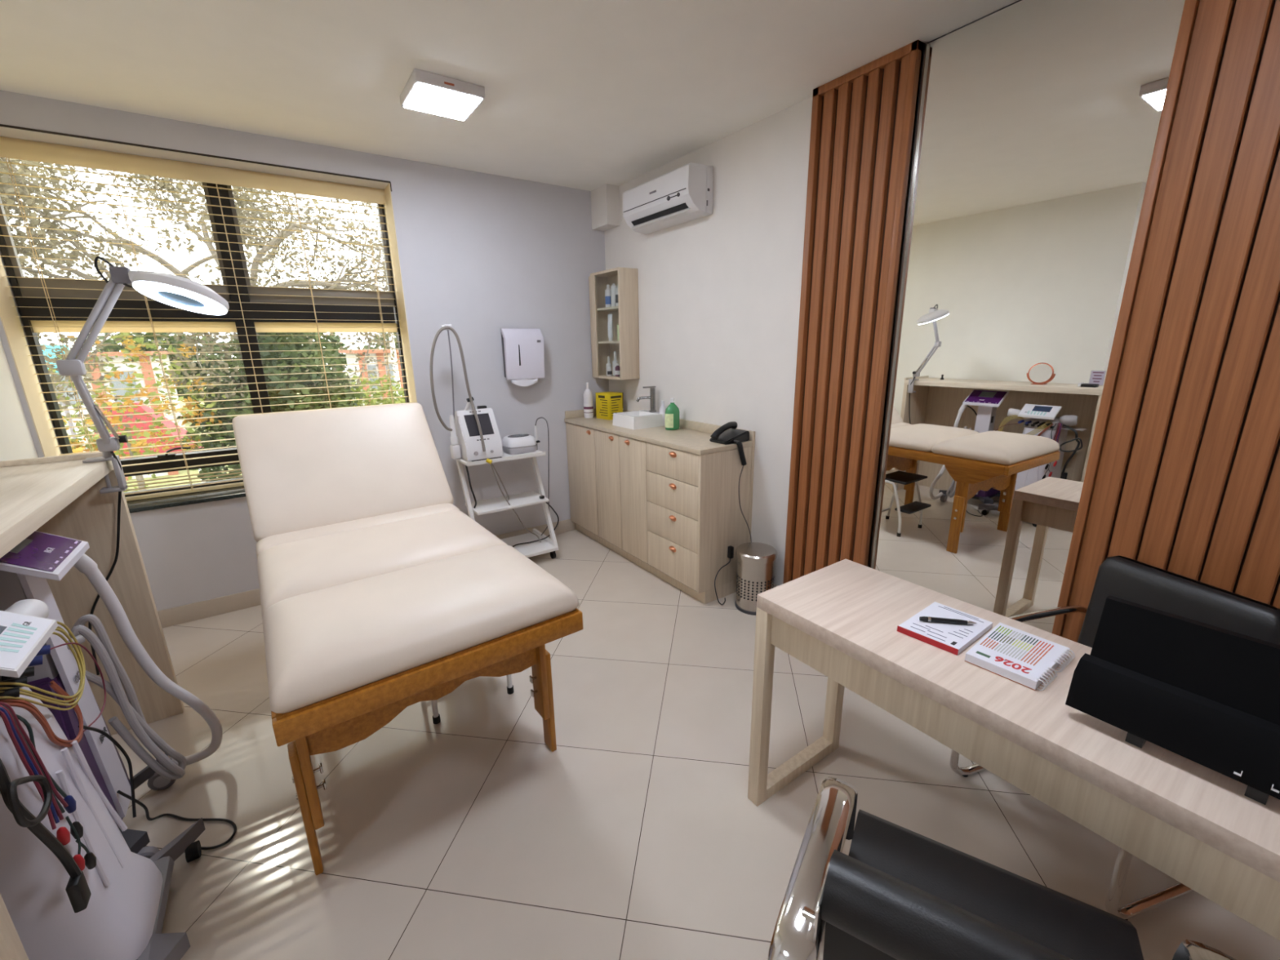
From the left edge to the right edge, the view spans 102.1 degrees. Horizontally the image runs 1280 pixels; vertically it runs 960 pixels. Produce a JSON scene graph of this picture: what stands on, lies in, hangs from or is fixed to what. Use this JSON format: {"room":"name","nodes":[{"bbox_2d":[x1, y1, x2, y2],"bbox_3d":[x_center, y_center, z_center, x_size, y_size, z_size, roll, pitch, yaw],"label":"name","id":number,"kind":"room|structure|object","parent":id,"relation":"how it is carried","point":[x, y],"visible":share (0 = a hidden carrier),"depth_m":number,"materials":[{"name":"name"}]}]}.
{"room":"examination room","nodes":[
{"label":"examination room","id":0,"kind":"room"},
{"bbox_2d":[0,338,38,461],"bbox_3d":[-3.021,-0.082,1.317,1.430,2.685,2.810,-11,18,-33],"label":"wall","id":1,"kind":"structure","parent":0,"point":[16,442],"depth_m":2.42,"materials":[{"name":"paint"}]},
{"bbox_2d":[0,89,608,610],"bbox_3d":[-1.754,-0.704,3.595,3.355,2.685,0.396,-11,18,-33],"label":"wall","id":2,"kind":"structure","parent":0,"point":[481,254],"depth_m":3.56,"materials":[{"name":"grey paint"}]},
{"bbox_2d":[126,485,245,512],"bbox_3d":[-2.357,0.026,3.323,1.825,0.024,0.408,-11,18,-33],"label":"trim","id":3,"kind":"structure","parent":2,"relation":"attached to","point":[156,503],"depth_m":2.98,"materials":[{"name":"stone"}]},
{"bbox_2d":[0,126,390,189],"bbox_3d":[-2.348,-1.722,2.802,1.790,0.004,0.225,-11,18,-33],"label":"blind headrail","id":4,"kind":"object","parent":2,"relation":"attached to","point":[8,132],"depth_m":2.71,"materials":[{"name":"grey paint"}]},
{"bbox_2d":[0,182,408,497],"bbox_3d":[-2.414,-0.876,3.144,1.782,1.812,0.146,-11,18,-33],"label":"window","id":5,"kind":"structure","parent":2,"relation":"in","point":[256,318],"depth_m":3.05,"materials":[{"name":"black metal"}]},
{"bbox_2d":[0,136,410,501],"bbox_3d":[-2.372,-0.860,3.085,1.774,1.801,0.050,-11,18,-33],"label":"blind","id":6,"kind":"object","parent":5,"relation":"attached to","point":[10,148],"visible":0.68,"depth_m":2.92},
{"bbox_2d":[0,183,417,457],"bbox_3d":[-2.334,-0.842,3.034,1.790,1.816,0.225,-11,18,-33],"label":"trim","id":7,"kind":"structure","parent":2,"relation":"attached to","point":[9,317],"depth_m":2.64,"materials":[{"name":"paint"}]},
{"bbox_2d":[157,518,576,627],"bbox_3d":[-1.772,0.613,3.657,2.975,0.108,0.012,-11,18,-33],"label":"baseboard","id":8,"kind":"structure","parent":2,"relation":"attached to","point":[172,616],"depth_m":3.14,"materials":[{"name":"tile"}]},
{"bbox_2d":[500,328,544,386],"bbox_3d":[-0.868,-0.909,3.844,0.295,0.417,0.141,-11,18,-33],"label":"dispenser","id":9,"kind":"object","parent":2,"relation":"attached to","point":[523,358],"visible":1,"depth_m":3.80,"materials":[{"name":"grey plastic"}]},
{"bbox_2d":[510,377,537,386],"bbox_3d":[-0.864,-0.733,3.866,0.200,0.065,0.044,-11,18,-33],"label":"paper towel","id":10,"kind":"object","parent":9,"relation":"hanging from","point":[518,381],"depth_m":3.84,"materials":[{"name":"white paper"}]},
{"bbox_2d":[588,266,639,379],"bbox_3d":[-0.203,-1.200,4.033,0.173,0.797,0.430,-11,18,-33],"label":"upper cabinet","id":11,"kind":"object","parent":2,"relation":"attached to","point":[626,313],"visible":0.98,"depth_m":3.97,"materials":[{"name":"laminate"}]},
{"bbox_2d":[596,306,618,311],"bbox_3d":[-0.201,-1.325,4.002,0.150,0.016,0.394,-11,18,-33],"label":"shelf","id":12,"kind":"object","parent":11,"relation":"attached to","point":[599,308],"depth_m":4.02,"materials":[{"name":"laminate"}]},
{"bbox_2d":[604,284,611,307],"bbox_3d":[-0.244,-1.419,3.998,0.053,0.170,0.053,-11,18,-33],"label":"pump bottle","id":13,"kind":"object","parent":11,"relation":"on","point":[607,291],"visible":0.79,"depth_m":3.98,"materials":[{"name":"white plastic"}]},
{"bbox_2d":[606,356,611,375],"bbox_3d":[-0.250,-0.915,4.153,0.043,0.150,0.043,-11,18,-33],"label":"bottle","id":14,"kind":"object","parent":11,"relation":"in","point":[608,357],"visible":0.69,"depth_m":4.14,"materials":[{"name":"white plastic"}]},
{"bbox_2d":[598,341,619,343],"bbox_3d":[-0.198,-1.083,4.066,0.150,0.016,0.394,-11,18,-33],"label":"shelf","id":15,"kind":"object","parent":11,"relation":"attached to","point":[599,342],"depth_m":4.02,"materials":[{"name":"laminate"}]},
{"bbox_2d":[607,364,612,376],"bbox_3d":[-0.241,-0.872,4.107,0.037,0.090,0.037,-11,18,-33],"label":"bottle","id":16,"kind":"object","parent":11,"relation":"in","point":[609,368],"visible":1,"depth_m":4.09,"materials":[{"name":"white plastic"}]},
{"bbox_2d":[607,314,613,341],"bbox_3d":[-0.231,-1.185,4.029,0.043,0.202,0.052,0,15,4],"label":"tube","id":17,"kind":"object","parent":11,"relation":"on","point":[610,324],"visible":0.95,"depth_m":4.01,"materials":[{"name":"white plastic"}]},
{"bbox_2d":[610,283,617,306],"bbox_3d":[-0.198,-1.403,3.935,0.049,0.170,0.049,-11,18,-33],"label":"lotion bottle","id":18,"kind":"object","parent":11,"relation":"on","point":[613,286],"visible":0.73,"depth_m":3.92,"materials":[{"name":"white plastic"}]},
{"bbox_2d":[612,351,617,375],"bbox_3d":[-0.197,-0.924,4.107,0.045,0.190,0.045,-11,18,-33],"label":"bottle","id":19,"kind":"object","parent":11,"relation":"in","point":[615,362],"visible":0.77,"depth_m":4.09,"materials":[{"name":"white plastic"}]},
{"bbox_2d":[615,284,617,306],"bbox_3d":[-0.158,-1.384,3.880,0.053,0.160,0.053,-11,18,-33],"label":"lotion bottle","id":20,"kind":"object","parent":11,"relation":"on","point":[616,288],"visible":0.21,"depth_m":3.86,"materials":[{"name":"white plastic"}]},
{"bbox_2d":[614,363,620,376],"bbox_3d":[-0.173,-0.857,4.028,0.043,0.100,0.043,-11,18,-33],"label":"bottle","id":21,"kind":"object","parent":11,"relation":"in","point":[617,367],"visible":0.88,"depth_m":4.01,"materials":[{"name":"plastic"}]},
{"bbox_2d":[617,323,618,341],"bbox_3d":[-0.145,-1.134,3.952,0.060,0.140,0.060,-11,18,-33],"label":"bottle","id":22,"kind":"object","parent":11,"relation":"on","point":[618,323],"visible":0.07,"depth_m":3.94,"materials":[{"name":"white plastic"}]},
{"bbox_2d":[0,0,1018,191],"bbox_3d":[-0.739,-1.379,0.597,5.085,0.120,6.150,-11,18,-33],"label":"ceiling","id":23,"kind":"structure","parent":0,"point":[584,95],"depth_m":2.14,"materials":[{"name":"paint"}]},
{"bbox_2d":[400,68,484,120],"bbox_3d":[-0.910,-1.759,2.378,0.300,0.049,0.302,-11,18,-33],"label":"ceiling light","id":24,"kind":"object","parent":23,"relation":"attached to","point":[425,91],"visible":1,"depth_m":2.32,"materials":[{"name":"white plastic"}]},
{"bbox_2d":[404,82,481,120],"bbox_3d":[-0.910,-1.738,2.385,0.276,0.004,0.276,-11,18,-33],"label":"diffuser","id":25,"kind":"object","parent":24,"relation":"attached to","point":[442,99],"depth_m":2.35,"materials":[{"name":"white plastic"}]},
{"bbox_2d":[111,529,1279,959],"bbox_3d":[-0.696,1.333,1.313,5.085,0.120,6.150,-11,18,-33],"label":"floor","id":26,"kind":"structure","parent":0,"point":[464,836],"depth_m":1.78,"materials":[{"name":"tile"}]},
{"bbox_2d":[0,452,184,959],"bbox_3d":[-1.787,0.649,1.424,0.451,1.178,1.582,-11,18,-33],"label":"countertop","id":27,"kind":"structure","parent":26,"relation":"on","point":[60,495],"depth_m":2.01,"materials":[{"name":"laminate"}]},
{"bbox_2d":[55,256,229,675],"bbox_3d":[-1.812,0.014,1.919,0.762,1.556,0.240,-2,15,-5],"label":"lamp","id":28,"kind":"object","parent":27,"relation":"attached to","point":[175,291],"visible":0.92,"depth_m":1.73,"materials":[{"name":"grey plastic"}]},
{"bbox_2d":[0,599,205,959],"bbox_3d":[-1.498,0.799,1.194,0.570,0.996,0.700,-11,18,-33],"label":"machine","id":29,"kind":"object","parent":26,"relation":"on","point":[73,887],"visible":1,"depth_m":1.20,"materials":[{"name":"grey plastic"}]},
{"bbox_2d":[0,622,36,652],"bbox_3d":[-1.404,0.354,1.162,0.036,0.024,0.134,-11,18,-33],"label":"print","id":30,"kind":"object","parent":29,"relation":"on","point":[14,637],"depth_m":1.17},
{"bbox_2d":[0,610,57,677],"bbox_3d":[-1.426,0.350,1.136,0.127,0.100,0.256,-11,18,-33],"label":"control panel","id":31,"kind":"object","parent":29,"relation":"on","point":[22,637],"depth_m":1.17,"materials":[{"name":"white plastic"}]},
{"bbox_2d":[0,530,236,858],"bbox_3d":[-1.729,0.656,1.574,0.635,1.084,0.492,-11,18,-33],"label":"machine","id":32,"kind":"object","parent":26,"relation":"on","point":[25,569],"visible":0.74,"depth_m":1.61,"materials":[{"name":"grey plastic"}]},
{"bbox_2d":[0,530,89,580],"bbox_3d":[-1.716,0.195,1.442,0.177,0.125,0.295,-11,18,-33],"label":"control panel","id":33,"kind":"object","parent":32,"relation":"on","point":[41,554],"depth_m":1.43,"materials":[{"name":"purple plastic"}]},
{"bbox_2d":[232,402,582,875],"bbox_3d":[-1.029,0.410,2.117,0.834,1.263,1.706,-12,18,-35],"label":"table","id":34,"kind":"object","parent":26,"relation":"on","point":[380,597],"visible":1,"depth_m":1.70,"materials":[{"name":"white leather"}]},
{"bbox_2d":[256,502,460,557],"bbox_3d":[-1.243,0.217,2.356,0.828,0.078,0.165,-12,18,-35],"label":"cushion","id":35,"kind":"object","parent":34,"relation":"on","point":[266,540],"depth_m":2.29,"materials":[{"name":"beige leather"}]},
{"bbox_2d":[257,510,507,617],"bbox_3d":[-1.017,0.275,2.062,0.828,0.108,0.581,-12,18,-35],"label":"seat cushion","id":36,"kind":"object","parent":34,"relation":"on","point":[286,571],"depth_m":1.93,"materials":[{"name":"beige leather"}]},
{"bbox_2d":[262,545,578,713],"bbox_3d":[-0.680,0.380,1.627,0.828,0.118,0.535,-12,18,-35],"label":"cushion","id":37,"kind":"object","parent":34,"relation":"on","point":[326,647],"depth_m":1.46,"materials":[{"name":"beige leather"}]},
{"bbox_2d":[431,674,514,724],"bbox_3d":[-0.805,0.765,2.341,0.360,0.455,0.375,-11,18,-33],"label":"step stool","id":38,"kind":"object","parent":26,"relation":"on","point":[436,717],"visible":0.17,"depth_m":2.20,"materials":[{"name":"white metal"}]},
{"bbox_2d":[455,449,559,558],"bbox_3d":[-0.979,0.204,3.798,0.574,0.803,0.475,-11,18,-33],"label":"trolley","id":39,"kind":"object","parent":26,"relation":"on","point":[486,506],"visible":0.58,"depth_m":3.79,"materials":[{"name":"white metal"}]},
{"bbox_2d":[430,324,541,542],"bbox_3d":[-1.062,-0.267,3.633,0.623,1.585,0.322,-3,15,-9],"label":"machine","id":40,"kind":"object","parent":39,"relation":"on","point":[475,436],"visible":1,"depth_m":3.52,"materials":[{"name":"white plastic"}]},
{"bbox_2d":[457,449,546,466],"bbox_3d":[-1.020,-0.183,3.747,0.570,0.028,0.355,-11,18,-33],"label":"shelf","id":41,"kind":"object","parent":39,"relation":"attached to","point":[505,457],"depth_m":3.62,"materials":[{"name":"white metal"}]},
{"bbox_2d":[465,490,549,515],"bbox_3d":[-0.969,0.163,3.780,0.530,0.020,0.290,-11,18,-33],"label":"shelf","id":42,"kind":"object","parent":39,"relation":"attached to","point":[486,506],"depth_m":3.74,"materials":[{"name":"white metal"}]},
{"bbox_2d":[502,433,537,454],"bbox_3d":[-0.889,-0.271,3.809,0.230,0.117,0.200,-11,18,-33],"label":"machine","id":43,"kind":"object","parent":39,"relation":"on","point":[522,443],"visible":0.99,"depth_m":3.74,"materials":[{"name":"grey plastic"}]},
{"bbox_2d":[501,528,558,557],"bbox_3d":[-0.949,0.499,3.860,0.545,0.050,0.420,-11,18,-33],"label":"shelf","id":44,"kind":"object","parent":39,"relation":"attached to","point":[548,544],"depth_m":3.89,"materials":[{"name":"white metal"}]},
{"bbox_2d":[512,495,559,546],"bbox_3d":[-0.784,0.299,3.867,0.355,0.379,0.065,-4,15,-12],"label":"cord","id":45,"kind":"object","parent":39,"relation":"on","point":[540,496],"visible":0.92,"depth_m":3.90,"materials":[{"name":"black plastic"}]},
{"bbox_2d":[533,417,549,535],"bbox_3d":[-0.729,-0.024,3.919,0.140,0.899,0.078,-11,18,-33],"label":"handpiece","id":46,"kind":"object","parent":39,"relation":"attached to","point":[535,426],"visible":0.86,"depth_m":3.87,"materials":[{"name":"white plastic"}]},
{"bbox_2d":[565,422,751,604],"bbox_3d":[0.040,0.117,3.796,0.451,0.940,1.657,-11,18,-33],"label":"base cabinet","id":47,"kind":"object","parent":26,"relation":"on","point":[675,514],"visible":0.98,"depth_m":3.29,"materials":[{"name":"laminate"}]},
{"bbox_2d":[564,408,755,542],"bbox_3d":[0.046,0.031,3.778,0.437,0.945,1.666,-11,18,-33],"label":"countertop","id":48,"kind":"structure","parent":47,"relation":"on","point":[691,437],"depth_m":3.39,"materials":[{"name":"laminate"}]},
{"bbox_2d":[582,382,593,417],"bbox_3d":[-0.420,-0.645,4.192,0.078,0.285,0.078,-11,18,-33],"label":"bottle","id":49,"kind":"object","parent":48,"relation":"on","point":[588,395],"visible":1,"depth_m":4.17,"materials":[{"name":"white plastic"}]},
{"bbox_2d":[595,391,623,420],"bbox_3d":[-0.244,-0.599,4.167,0.147,0.205,0.171,-14,20,-41],"label":"box","id":50,"kind":"object","parent":48,"relation":"on","point":[607,403],"visible":0.97,"depth_m":4.11,"materials":[{"name":"yellow plastic"}]},
{"bbox_2d":[612,409,665,430],"bbox_3d":[-0.002,-0.446,3.796,0.300,0.090,0.284,-11,18,-33],"label":"basin","id":51,"kind":"object","parent":48,"relation":"in","point":[642,419],"visible":0.88,"depth_m":3.70,"materials":[{"name":"white ceramic"}]},
{"bbox_2d":[635,386,656,412],"bbox_3d":[0.048,-0.592,3.802,0.149,0.188,0.068,-4,15,-12],"label":"tap","id":52,"kind":"object","parent":51,"relation":"on","point":[652,388],"visible":1,"depth_m":3.80,"materials":[{"name":"metal"}]},
{"bbox_2d":[659,400,666,426],"bbox_3d":[0.167,-0.485,3.756,0.052,0.180,0.052,-11,18,-33],"label":"pump bottle","id":53,"kind":"object","parent":48,"relation":"on","point":[662,410],"visible":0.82,"depth_m":3.73,"materials":[{"name":"white plastic"}]},
{"bbox_2d":[664,398,679,430],"bbox_3d":[0.223,-0.456,3.571,0.113,0.217,0.081,-11,18,-33],"label":"soap bottle","id":54,"kind":"object","parent":48,"relation":"on","point":[672,414],"visible":1,"depth_m":3.54,"materials":[{"name":"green plastic"}]},
{"bbox_2d":[709,421,751,542],"bbox_3d":[0.556,0.065,3.190,0.236,0.835,0.197,-11,18,-33],"label":"telephone","id":55,"kind":"object","parent":48,"relation":"on","point":[733,435],"visible":0.94,"depth_m":3.09,"materials":[{"name":"black plastic"}]},
{"bbox_2d":[714,546,733,604],"bbox_3d":[0.512,0.588,3.147,0.040,0.343,0.180,11,19,39],"label":"cord","id":56,"kind":"object","parent":26,"relation":"on","point":[730,548],"visible":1,"depth_m":3.15,"materials":[{"name":"black plastic"}]},
{"bbox_2d":[734,542,777,615],"bbox_3d":[0.689,0.584,3.094,0.238,0.377,0.238,-11,18,-33],"label":"pedal bin","id":57,"kind":"object","parent":26,"relation":"on","point":[756,562],"visible":0.82,"depth_m":3.01,"materials":[{"name":"metal"}]},
{"bbox_2d":[767,777,1236,959],"bbox_3d":[0.600,0.962,0.924,0.618,0.756,0.543,8,17,31],"label":"sling chair","id":58,"kind":"object","parent":26,"relation":"on","point":[899,892],"visible":1,"depth_m":0.92,"materials":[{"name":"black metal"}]},
{"bbox_2d":[747,559,1279,940],"bbox_3d":[1.028,0.865,1.203,0.463,0.787,1.625,-11,18,-33],"label":"desk","id":59,"kind":"object","parent":26,"relation":"on","point":[1193,823],"visible":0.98,"depth_m":1.12,"materials":[{"name":"laminate"}]},
{"bbox_2d":[897,601,992,655],"bbox_3d":[0.828,0.398,1.407,0.224,0.016,0.158,-11,18,-33],"label":"notepad","id":60,"kind":"object","parent":59,"relation":"on","point":[953,638],"visible":1,"depth_m":1.38,"materials":[{"name":"white paper"}]},
{"bbox_2d":[919,616,977,624],"bbox_3d":[0.838,0.383,1.407,0.144,0.014,0.014,2,15,11],"label":"pen","id":61,"kind":"object","parent":60,"relation":"on","point":[927,619],"visible":1,"depth_m":1.40,"materials":[{"name":"black plastic"}]},
{"bbox_2d":[964,622,1075,690],"bbox_3d":[0.929,0.429,1.269,0.226,0.027,0.172,-11,18,-33],"label":"desk calendar","id":62,"kind":"object","parent":59,"relation":"on","point":[1025,659],"visible":1,"depth_m":1.25,"materials":[{"name":"white paper"}]},
{"bbox_2d":[1065,595,1279,804],"bbox_3d":[1.113,0.415,0.857,0.164,0.256,0.592,-11,18,-33],"label":"printer","id":63,"kind":"object","parent":59,"relation":"on","point":[1208,695],"visible":1,"depth_m":0.94,"materials":[{"name":"black plastic"}]},
{"bbox_2d":[949,555,1279,919],"bbox_3d":[1.433,0.726,1.607,0.527,0.839,0.544,-5,15,-15],"label":"chair","id":64,"kind":"object","parent":26,"relation":"on","point":[1127,579],"visible":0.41,"depth_m":1.54,"materials":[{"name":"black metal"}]},
{"bbox_2d":[604,96,812,586],"bbox_3d":[1.317,-0.409,2.296,0.150,2.685,6.100,-11,18,-33],"label":"wall","id":65,"kind":"structure","parent":0,"point":[719,292],"depth_m":3.09,"materials":[{"name":"paint"}]},
{"bbox_2d":[591,183,619,231],"bbox_3d":[-0.266,-2.066,3.935,0.111,0.270,0.224,-11,18,-33],"label":"trim","id":66,"kind":"structure","parent":65,"relation":"attached to","point":[605,208],"depth_m":3.87,"materials":[{"name":"paint"}]},
{"bbox_2d":[622,162,713,234],"bbox_3d":[0.158,-1.784,3.310,0.193,0.260,0.698,-11,18,-33],"label":"air conditioner","id":67,"kind":"object","parent":65,"relation":"attached to","point":[682,194],"visible":1,"depth_m":3.18,"materials":[{"name":"white plastic"}]},
{"bbox_2d":[631,202,688,226],"bbox_3d":[0.115,-1.694,3.307,0.028,0.027,0.570,-11,18,-33],"label":"outlet","id":68,"kind":"object","parent":67,"relation":"attached to","point":[672,209],"depth_m":3.28,"materials":[{"name":"plastic"}]},
{"bbox_2d":[782,40,924,583],"bbox_3d":[0.990,-0.476,2.571,0.060,2.683,0.490,-11,18,-33],"label":"slatted panel","id":69,"kind":"object","parent":65,"relation":"attached to","point":[863,124],"visible":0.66,"depth_m":2.45,"materials":[{"name":"brown wood"}]},
{"bbox_2d":[868,0,1185,632],"bbox_3d":[1.371,-0.354,2.080,0.018,2.679,0.775,-11,18,-33],"label":"wall mirror","id":70,"kind":"object","parent":65,"relation":"attached to","point":[1037,121],"visible":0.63,"depth_m":1.95,"materials":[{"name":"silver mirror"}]},
{"bbox_2d":[1051,0,1279,642],"bbox_3d":[2.221,-0.045,0.867,0.060,2.683,2.248,-11,18,-33],"label":"slatted panel","id":71,"kind":"object","parent":65,"relation":"attached to","point":[1182,477],"visible":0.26,"depth_m":1.53,"materials":[{"name":"brown wood"}]},
{"label":"outside","id":72,"kind":"structure","parent":0,"visible":0},
{"bbox_2d":[125,372,348,492],"bbox_3d":[-35.570,-7.726,50.614,120.000,0.300,115.700,-11,18,-33],"label":"ground","id":73,"kind":"structure","parent":72,"point":[181,473],"depth_m":19.94,"materials":[{"name":"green plant"}]},
{"bbox_2d":[44,360,58,376],"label":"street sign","id":74,"kind":"object","parent":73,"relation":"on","point":[45,360],"depth_m":15.43,"materials":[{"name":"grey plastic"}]},
{"bbox_2d":[42,344,69,358],"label":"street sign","id":75,"kind":"object","parent":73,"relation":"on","point":[48,350],"depth_m":15.33,"materials":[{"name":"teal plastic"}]},
{"bbox_2d":[62,403,69,415],"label":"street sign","id":76,"kind":"object","parent":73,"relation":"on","point":[64,404],"depth_m":15.80,"materials":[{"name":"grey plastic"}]},
{"bbox_2d":[67,416,77,439],"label":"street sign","id":77,"kind":"object","parent":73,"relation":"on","point":[69,423],"depth_m":15.93,"materials":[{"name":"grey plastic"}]},
{"bbox_2d":[49,351,186,480],"bbox_3d":[-22.587,-2.655,20.728,6.300,4.750,6.700,-11,18,-33],"label":"building","id":78,"kind":"structure","parent":73,"relation":"on","point":[144,383],"depth_m":19.23,"materials":[{"name":"orange brick"}]},
{"bbox_2d":[45,332,226,492],"bbox_3d":[-6.343,0.587,6.933,1.895,5.026,1.100,-11,18,-33],"label":"bush","id":79,"kind":"object","parent":73,"relation":"on","point":[116,420],"visible":0.46,"depth_m":6.51,"materials":[{"name":"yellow plant"}]},
{"bbox_2d":[92,401,212,482],"bbox_3d":[-8.232,0.626,9.007,1.450,3.950,1.700,-11,18,-33],"label":"bush","id":80,"kind":"object","parent":73,"relation":"on","point":[142,408],"visible":0.02,"depth_m":8.29,"materials":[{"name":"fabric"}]},
{"bbox_2d":[89,332,230,400],"bbox_3d":[-32.496,-7.406,35.065,8.543,6.923,5.976,-11,18,-33],"label":"tree","id":81,"kind":"object","parent":73,"relation":"on","point":[116,348],"visible":0.18,"depth_m":34.33,"materials":[{"name":"green plant"}]},
{"bbox_2d":[0,157,401,437],"bbox_3d":[-5.914,-1.218,7.560,4.778,8.194,7.746,7,17,28],"label":"tree","id":82,"kind":"object","parent":73,"relation":"on","point":[24,170],"visible":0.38,"depth_m":6.54,"materials":[{"name":"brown plant"}]},
{"bbox_2d":[176,332,365,481],"bbox_3d":[-5.295,0.132,8.211,2.775,5.222,2.108,-11,18,-33],"label":"bush","id":83,"kind":"object","parent":73,"relation":"on","point":[281,352],"visible":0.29,"depth_m":7.37,"materials":[{"name":"green plant"}]},
{"bbox_2d":[235,332,351,401],"bbox_3d":[-28.212,-9.640,42.603,8.580,7.265,5.854,-11,18,-33],"label":"tree","id":84,"kind":"object","parent":73,"relation":"on","point":[333,338],"visible":0.09,"depth_m":42.89,"materials":[{"name":"green plant"}]},
{"bbox_2d":[337,349,403,405],"bbox_3d":[-13.782,-4.622,27.848,3.000,4.650,6.700,-11,18,-33],"label":"house","id":85,"kind":"structure","parent":73,"relation":"on","point":[377,352],"depth_m":24.88,"materials":[{"name":"orange brick"}]},
{"bbox_2d":[337,373,405,407],"bbox_3d":[-4.763,0.112,10.040,1.633,4.311,2.953,5,16,22],"label":"bush","id":86,"kind":"object","parent":73,"relation":"on","point":[400,400],"visible":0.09,"depth_m":9.32,"materials":[{"name":"green plant"}]},
{"bbox_2d":[363,332,398,349],"bbox_3d":[-17.989,-9.526,42.372,8.114,6.849,5.909,-11,18,-33],"label":"tree","id":87,"kind":"object","parent":73,"relation":"on","point":[395,333],"visible":0.02,"depth_m":40.44,"materials":[{"name":"green plant"}]},
{"bbox_2d":[388,333,401,399],"bbox_3d":[-10.221,-4.091,21.804,1.600,6.600,0.257,-11,18,-33],"label":"utility pole","id":88,"kind":"object","parent":73,"relation":"on","point":[397,374],"visible":0.13,"depth_m":21.53,"materials":[{"name":"concrete"}]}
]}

